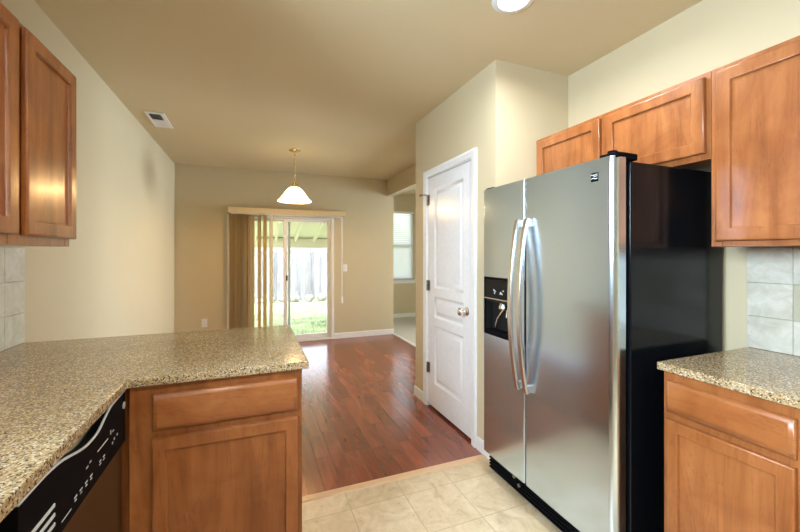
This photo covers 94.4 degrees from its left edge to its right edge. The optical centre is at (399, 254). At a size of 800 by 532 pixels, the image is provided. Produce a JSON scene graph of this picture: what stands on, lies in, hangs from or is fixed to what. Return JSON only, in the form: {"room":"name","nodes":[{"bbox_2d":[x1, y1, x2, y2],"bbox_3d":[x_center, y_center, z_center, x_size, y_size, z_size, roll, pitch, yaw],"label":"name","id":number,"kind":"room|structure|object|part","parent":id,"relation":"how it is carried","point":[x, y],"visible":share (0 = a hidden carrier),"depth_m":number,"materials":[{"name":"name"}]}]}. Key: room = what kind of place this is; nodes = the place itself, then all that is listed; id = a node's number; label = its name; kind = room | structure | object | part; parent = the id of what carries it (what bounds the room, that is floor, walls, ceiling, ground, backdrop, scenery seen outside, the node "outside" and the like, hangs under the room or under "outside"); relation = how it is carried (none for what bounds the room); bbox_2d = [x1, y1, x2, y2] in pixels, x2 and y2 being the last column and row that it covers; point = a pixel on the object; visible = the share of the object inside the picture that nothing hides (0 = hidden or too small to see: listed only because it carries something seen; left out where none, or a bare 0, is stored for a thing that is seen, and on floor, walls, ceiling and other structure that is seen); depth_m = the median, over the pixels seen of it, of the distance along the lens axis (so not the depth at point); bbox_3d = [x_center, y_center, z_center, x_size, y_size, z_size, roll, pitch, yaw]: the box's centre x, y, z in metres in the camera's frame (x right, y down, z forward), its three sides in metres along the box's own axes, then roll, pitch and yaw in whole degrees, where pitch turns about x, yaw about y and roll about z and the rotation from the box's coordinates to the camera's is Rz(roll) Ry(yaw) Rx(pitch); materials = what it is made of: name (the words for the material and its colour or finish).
{"room":"kitchen","nodes":[
{"label":"kitchen","id":0,"kind":"room"},
{"bbox_2d":[0,0,174,342],"bbox_3d":[-1.552,-0.004,1.084,0.120,2.646,8.600,0,0,-22],"label":"wall","id":1,"kind":"structure","parent":0,"point":[117,275],"depth_m":2.65,"materials":[{"name":"beige paint"}]},
{"bbox_2d":[0,247,24,350],"bbox_3d":[-1.284,0.186,0.586,0.010,0.433,2.392,0,0,-22],"label":"backsplash","id":2,"kind":"structure","parent":1,"relation":"attached to","point":[12,260],"depth_m":1.61,"materials":[{"name":"tile"}]},
{"bbox_2d":[0,2,75,246],"bbox_3d":[-1.313,-0.382,1.079,0.319,0.702,0.785,0,0,-22],"label":"upper cabinet","id":3,"kind":"object","parent":1,"relation":"attached to","point":[38,92],"visible":1,"depth_m":1.21,"materials":[{"name":"brown wood"}]},
{"bbox_3d":[-1.112,-0.390,0.962,0.007,0.560,0.261,0,0,-22],"label":"panel","id":4,"kind":"part","parent":3,"relation":"part of","materials":[{"name":"brown wood"}]},
{"bbox_3d":[-1.107,-0.390,0.964,0.020,0.658,0.359,0,0,-22],"label":"door","id":5,"kind":"part","parent":3,"relation":"part of","materials":[{"name":"brown wood"}]},
{"bbox_3d":[-1.254,-0.390,1.335,0.020,0.658,0.353,0,0,-22],"label":"door","id":6,"kind":"part","parent":3,"relation":"part of","materials":[{"name":"brown wood"}]},
{"bbox_3d":[-1.259,-0.390,1.333,0.007,0.560,0.255,0,0,-22],"label":"panel","id":7,"kind":"part","parent":3,"relation":"part of","materials":[{"name":"brown wood"}]},
{"bbox_2d":[175,163,392,332],"bbox_3d":[-1.596,-0.004,5.628,3.153,2.646,0.120,0,0,-22],"label":"wall","id":8,"kind":"structure","parent":0,"point":[204,195],"depth_m":5.46,"materials":[{"name":"beige paint"}]},
{"bbox_2d":[202,319,206,326],"bbox_3d":[-2.704,0.949,5.119,0.070,0.115,0.008,0,0,-22],"label":"wall outlet","id":9,"kind":"object","parent":8,"relation":"attached to","point":[204,321],"visible":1,"depth_m":5.12,"materials":[{"name":"white paint"}]},
{"bbox_2d":[227,214,333,341],"bbox_3d":[-1.753,0.377,5.541,1.520,1.885,0.167,0,0,-22],"label":"door","id":10,"kind":"structure","parent":8,"relation":"in","point":[329,334],"depth_m":5.64,"materials":[{"name":"white plastic"}]},
{"bbox_3d":[-2.076,0.373,5.460,0.790,1.811,0.038,0,0,-22],"label":"fixed panel","id":11,"kind":"part","parent":10,"relation":"part of","materials":[{"name":"clear glass"}]},
{"bbox_3d":[-1.414,0.373,5.669,0.705,1.811,0.038,0,0,-22],"label":"sliding panel","id":12,"kind":"part","parent":10,"relation":"part of","materials":[{"name":"clear glass"}]},
{"bbox_2d":[228,207,345,328],"bbox_3d":[-1.630,0.316,5.470,1.644,1.946,0.147,0,0,-22],"label":"vertical blind","id":13,"kind":"object","parent":8,"relation":"attached to","point":[241,219],"visible":0.88,"depth_m":5.25,"materials":[{"name":"tan vinyl"}]},
{"bbox_3d":[-0.902,0.039,5.774,0.020,1.240,0.008,0,0,-22],"label":"cord","id":14,"kind":"part","parent":13,"relation":"part of","materials":[{"name":"white paint"}]},
{"bbox_2d":[334,329,393,338],"bbox_3d":[-1.571,1.276,5.566,3.153,0.085,0.013,0,0,-22],"label":"baseboard","id":15,"kind":"structure","parent":8,"relation":"attached to","point":[383,331],"depth_m":5.95,"materials":[{"name":"white paint"}]},
{"bbox_2d":[255,292,326,333],"bbox_3d":[-3.223,1.449,10.827,18.000,0.023,9.000,0,0,-22],"label":"ground","id":16,"kind":"structure","parent":0,"point":[314,307],"depth_m":8.73,"materials":[{"name":"green plant"}]},
{"bbox_2d":[255,252,326,301],"bbox_3d":[-3.772,0.688,11.551,9.514,1.562,0.156,0,0,-22],"label":"wooden fence","id":17,"kind":"object","parent":16,"relation":"on","point":[308,270],"visible":0.12,"depth_m":11.71,"materials":[{"name":"grey wood"}]},
{"bbox_2d":[255,221,326,247],"bbox_3d":[-2.115,0.262,7.006,2.840,2.395,2.816,0,0,-22],"label":"patio cover","id":18,"kind":"object","parent":16,"relation":"on","point":[302,234],"visible":0.08,"depth_m":7.85,"materials":[{"name":"beige paint"}]},
{"bbox_2d":[290,294,299,301],"bbox_3d":[-3.229,1.331,11.311,0.351,0.260,0.241,0,0,-22],"label":"rock","id":19,"kind":"object","parent":16,"relation":"on","point":[293,297],"visible":0.9,"depth_m":11.22,"materials":[{"name":"white stone"}]},
{"bbox_2d":[305,294,313,301],"bbox_3d":[-2.801,1.341,11.421,0.259,0.240,0.284,0,0,-22],"label":"rock","id":20,"kind":"object","parent":16,"relation":"on","point":[309,297],"visible":1,"depth_m":11.32,"materials":[{"name":"white stone"}]},
{"bbox_2d":[317,293,326,300],"bbox_3d":[-2.454,1.339,11.619,0.312,0.246,0.202,0,0,-22],"label":"rock","id":21,"kind":"object","parent":16,"relation":"on","point":[322,296],"visible":1,"depth_m":11.55,"materials":[{"name":"white stone"}]},
{"bbox_2d":[34,0,701,196],"bbox_3d":[1.113,-1.277,2.911,6.423,0.100,10.030,0,0,-22],"label":"ceiling","id":22,"kind":"structure","parent":0,"point":[242,84],"depth_m":2.34,"materials":[{"name":"beige paint"}]},
{"bbox_2d":[144,111,172,128],"bbox_3d":[-2.190,-1.222,3.370,0.152,0.010,0.410,0,0,-22],"label":"ceiling vent","id":23,"kind":"object","parent":22,"relation":"in","point":[158,119],"visible":1,"depth_m":3.35,"materials":[{"name":"white metal"}]},
{"bbox_2d":[277,148,310,203],"bbox_3d":[-1.238,-0.924,4.350,0.388,0.606,0.388,0,0,-22],"label":"pendant light","id":24,"kind":"object","parent":22,"relation":"hanging from","point":[294,194],"visible":1,"depth_m":4.29,"materials":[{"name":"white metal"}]},
{"bbox_3d":[-1.238,-0.707,4.350,0.388,0.172,0.388,0,0,-22],"label":"lamp shade","id":25,"kind":"part","parent":24,"relation":"part of","materials":[{"name":"white glass"}]},
{"bbox_2d":[492,0,533,13],"bbox_3d":[0.546,-1.223,1.782,0.204,0.008,0.204,0,0,-22],"label":"recessed light","id":26,"kind":"object","parent":22,"relation":"in","point":[501,6],"visible":1,"depth_m":1.82,"materials":[{"name":"white glass"}]},
{"bbox_2d":[387,164,415,195],"bbox_3d":[0.316,-0.004,4.935,0.110,2.646,2.580,0,0,-22],"label":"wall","id":27,"kind":"structure","parent":0,"point":[404,181],"depth_m":5.53,"materials":[{"name":"beige paint"}]},
{"bbox_2d":[393,195,415,313],"bbox_3d":[1.531,-0.004,6.144,3.260,2.646,4.330,0,0,-22],"label":"wall","id":28,"kind":"structure","parent":0,"point":[404,294],"depth_m":7.79,"materials":[{"name":"beige paint"}]},
{"bbox_2d":[393,213,415,283],"bbox_3d":[0.016,-0.148,7.764,0.680,1.505,0.140,0,0,-22],"label":"window","id":29,"kind":"structure","parent":28,"relation":"in","point":[394,280],"depth_m":7.76,"materials":[{"name":"white plastic"}]},
{"bbox_2d":[393,211,413,278],"bbox_3d":[0.029,-0.191,7.732,0.540,1.415,0.048,0,0,-22],"label":"slat blind","id":30,"kind":"object","parent":29,"relation":"attached to","point":[402,226],"visible":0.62,"depth_m":7.75,"materials":[{"name":"white paint"}]},
{"bbox_3d":[0.029,0.567,7.731,0.680,0.074,0.070,0,0,-22],"label":"sill","id":31,"kind":"part","parent":29,"relation":"part of","materials":[{"name":"white paint"}]},
{"bbox_2d":[393,312,415,317],"bbox_3d":[0.779,1.276,8.038,3.020,0.085,0.013,0,0,-22],"label":"baseboard","id":32,"kind":"structure","parent":28,"relation":"attached to","point":[400,315],"depth_m":7.76,"materials":[{"name":"white paint"}]},
{"bbox_2d":[299,317,561,531],"bbox_3d":[1.113,1.369,2.911,6.423,0.100,10.030,0,0,-22],"label":"floor","id":33,"kind":"structure","parent":0,"point":[363,420],"depth_m":2.44,"materials":[{"name":"brown wood"}]},
{"bbox_2d":[0,391,125,531],"bbox_3d":[-1.037,0.878,0.828,0.550,0.881,0.595,0,0,-22],"label":"dishwasher","id":34,"kind":"object","parent":33,"relation":"on","point":[82,492],"visible":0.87,"depth_m":0.92,"materials":[{"name":"metal"}]},
{"bbox_3d":[-0.813,0.905,0.917,0.046,0.597,0.589,0,0,-22],"label":"door","id":35,"kind":"part","parent":34,"relation":"part of","materials":[{"name":"metal"}]},
{"bbox_2d":[122,369,301,531],"bbox_3d":[-1.022,0.876,1.486,1.154,0.885,0.639,0,0,-22],"label":"base cabinet","id":36,"kind":"object","parent":33,"relation":"on","point":[220,454],"visible":0.62,"depth_m":1.30,"materials":[{"name":"brown wood"}]},
{"bbox_3d":[-0.607,0.529,1.318,0.469,0.124,0.020,0,0,-22],"label":"drawer","id":37,"kind":"part","parent":36,"relation":"part of","materials":[{"name":"brown wood"}]},
{"bbox_3d":[-0.607,0.906,1.318,0.469,0.585,0.020,0,0,-22],"label":"door","id":38,"kind":"part","parent":36,"relation":"part of","materials":[{"name":"brown wood"}]},
{"bbox_3d":[-0.609,0.906,1.323,0.385,0.501,0.007,0,0,-22],"label":"panel","id":39,"kind":"part","parent":36,"relation":"part of","materials":[{"name":"brown wood"}]},
{"bbox_2d":[302,454,486,502],"bbox_3d":[-0.011,1.315,2.191,1.217,0.008,0.048,0,0,-22],"label":"threshold","id":40,"kind":"object","parent":33,"relation":"on","point":[366,484],"visible":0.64,"depth_m":2.17,"materials":[{"name":"brown wood"}]},
{"bbox_2d":[393,333,415,346],"bbox_3d":[0.311,1.315,5.124,0.060,0.009,2.195,0,0,-22],"label":"threshold","id":41,"kind":"object","parent":33,"relation":"on","point":[395,334],"visible":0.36,"depth_m":5.70,"materials":[{"name":"white paint"}]},
{"bbox_2d":[484,150,721,531],"bbox_3d":[0.953,0.452,1.956,0.755,1.734,0.888,0,0,-22],"label":"refrigerator","id":42,"kind":"object","parent":33,"relation":"on","point":[606,269],"visible":0.99,"depth_m":1.59,"materials":[{"name":"silver metal"}]},
{"bbox_3d":[0.587,0.357,2.138,0.060,0.156,0.106,0,0,-22],"label":"lever","id":43,"kind":"part","parent":42,"relation":"part of","materials":[{"name":"metal"}]},
{"bbox_3d":[0.604,0.399,2.098,0.066,1.576,0.366,0,0,-22],"label":"door","id":44,"kind":"part","parent":42,"relation":"part of","materials":[{"name":"metal"}]},
{"bbox_3d":[0.600,0.262,1.932,0.080,0.888,0.027,0,0,-22],"label":"handle","id":45,"kind":"part","parent":42,"relation":"part of","materials":[{"name":"metal"}]},
{"bbox_3d":[0.625,0.262,1.868,0.080,0.888,0.027,0,0,-22],"label":"handle","id":46,"kind":"part","parent":42,"relation":"part of","materials":[{"name":"metal"}]},
{"bbox_3d":[0.768,0.399,1.685,0.067,1.576,0.506,0,0,-22],"label":"door","id":47,"kind":"part","parent":42,"relation":"part of","materials":[{"name":"metal"}]},
{"bbox_2d":[664,371,799,531],"bbox_3d":[1.324,0.876,1.319,0.597,0.885,0.385,0,0,-22],"label":"base cabinet","id":48,"kind":"object","parent":33,"relation":"on","point":[732,458],"visible":0.83,"depth_m":1.20,"materials":[{"name":"brown wood"}]},
{"bbox_3d":[1.061,0.903,1.215,0.007,0.508,0.271,0,0,-22],"label":"panel","id":49,"kind":"part","parent":48,"relation":"part of","materials":[{"name":"brown wood"}]},
{"bbox_3d":[1.056,0.903,1.213,0.020,0.592,0.355,0,0,-22],"label":"door","id":50,"kind":"part","parent":48,"relation":"part of","materials":[{"name":"brown wood"}]},
{"bbox_3d":[1.056,0.525,1.213,0.020,0.117,0.355,0,0,-22],"label":"drawer","id":51,"kind":"part","parent":48,"relation":"part of","materials":[{"name":"brown wood"}]},
{"bbox_3d":[1.467,0.877,0.960,0.597,0.885,0.383,0,0,-22],"label":"base cabinet","id":52,"kind":"object","parent":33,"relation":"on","visible":0},
{"bbox_2d":[657,347,799,408],"bbox_3d":[1.394,0.419,1.141,0.598,0.030,0.793,0,0,-22],"label":"countertop","id":53,"kind":"structure","parent":52,"relation":"on","point":[772,376],"depth_m":1.29,"materials":[{"name":"stone"}]},
{"bbox_3d":[-0.734,0.877,0.002,0.595,0.885,1.145,0,0,-22],"label":"base cabinet","id":54,"kind":"object","parent":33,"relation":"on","visible":0},
{"bbox_2d":[0,325,308,522],"bbox_3d":[-0.714,0.419,0.736,1.178,0.030,2.535,0,0,-22],"label":"countertop","id":55,"kind":"structure","parent":54,"relation":"on","point":[52,393],"depth_m":1.26,"materials":[{"name":"stone"}]},
{"bbox_2d":[416,60,567,439],"bbox_3d":[0.728,-0.004,3.045,0.759,2.646,1.237,0,0,-22],"label":"wall","id":56,"kind":"structure","parent":0,"point":[503,110],"depth_m":2.49,"materials":[{"name":"beige paint"}]},
{"bbox_2d":[419,161,470,437],"bbox_3d":[0.347,0.318,2.933,0.111,1.958,0.756,0,0,-22],"label":"door","id":57,"kind":"structure","parent":56,"relation":"in","point":[448,199],"depth_m":2.89,"materials":[{"name":"white paint"}]},
{"bbox_3d":[0.382,-0.136,2.917,0.012,0.840,0.466,0,0,-22],"label":"panel","id":58,"kind":"part","parent":57,"relation":"part of","materials":[{"name":"white paint"}]},
{"bbox_3d":[0.382,0.444,2.917,0.012,0.180,0.466,0,0,-22],"label":"panel","id":59,"kind":"part","parent":57,"relation":"part of","materials":[{"name":"white paint"}]},
{"bbox_3d":[0.382,0.847,2.917,0.012,0.495,0.466,0,0,-22],"label":"panel","id":60,"kind":"part","parent":57,"relation":"part of","materials":[{"name":"white paint"}]},
{"bbox_3d":[0.446,0.407,2.636,0.076,0.066,0.066,0,0,-22],"label":"knob","id":61,"kind":"part","parent":57,"relation":"part of","materials":[{"name":"silver metal"}]},
{"bbox_2d":[423,147,476,447],"bbox_3d":[0.410,0.294,2.928,0.118,2.049,0.832,0,0,-22],"label":"door frame","id":62,"kind":"structure","parent":56,"relation":"attached to","point":[471,155],"depth_m":2.56,"materials":[{"name":"white paint"}]},
{"bbox_2d":[414,385,490,458],"bbox_3d":[0.664,1.276,3.027,0.652,0.085,1.250,0,0,-22],"label":"baseboard","id":63,"kind":"structure","parent":56,"relation":"attached to","point":[418,393],"depth_m":2.50,"materials":[{"name":"white paint"}]},
{"bbox_2d":[568,0,799,354],"bbox_3d":[2.075,-0.004,0.406,0.120,2.646,4.663,0,0,-22],"label":"wall","id":64,"kind":"structure","parent":0,"point":[709,35],"depth_m":1.81,"materials":[{"name":"beige paint"}]},
{"bbox_2d":[536,71,711,175],"bbox_3d":[1.204,-0.571,2.027,0.297,0.360,1.003,0,0,-22],"label":"upper cabinet","id":65,"kind":"object","parent":64,"relation":"attached to","point":[671,126],"visible":0.69,"depth_m":1.73,"materials":[{"name":"brown wood"}]},
{"bbox_3d":[0.992,-0.573,2.201,0.007,0.214,0.366,0,0,-22],"label":"panel","id":66,"kind":"part","parent":65,"relation":"part of","materials":[{"name":"brown wood"}]},
{"bbox_3d":[0.987,-0.573,2.200,0.020,0.312,0.464,0,0,-22],"label":"door","id":67,"kind":"part","parent":65,"relation":"part of","materials":[{"name":"brown wood"}]},
{"bbox_3d":[1.175,-0.573,1.742,0.007,0.214,0.367,0,0,-22],"label":"panel","id":68,"kind":"part","parent":65,"relation":"part of","materials":[{"name":"brown wood"}]},
{"bbox_3d":[1.169,-0.573,1.740,0.020,0.312,0.465,0,0,-22],"label":"door","id":69,"kind":"part","parent":65,"relation":"part of","materials":[{"name":"brown wood"}]},
{"bbox_2d":[712,35,799,246],"bbox_3d":[1.532,-0.391,1.203,0.297,0.720,0.766,0,0,-22],"label":"upper cabinet","id":70,"kind":"object","parent":64,"relation":"attached to","point":[756,96],"visible":1,"depth_m":1.37,"materials":[{"name":"brown wood"}]},
{"bbox_3d":[1.340,-0.392,1.326,0.007,0.580,0.254,0,0,-22],"label":"panel","id":71,"kind":"part","parent":70,"relation":"part of","materials":[{"name":"brown wood"}]},
{"bbox_2d":[747,247,799,355],"bbox_3d":[1.659,0.186,1.274,0.010,0.433,0.748,0,0,-22],"label":"backsplash","id":72,"kind":"structure","parent":64,"relation":"attached to","point":[773,273],"depth_m":1.54,"materials":[{"name":"tile"}]}
]}

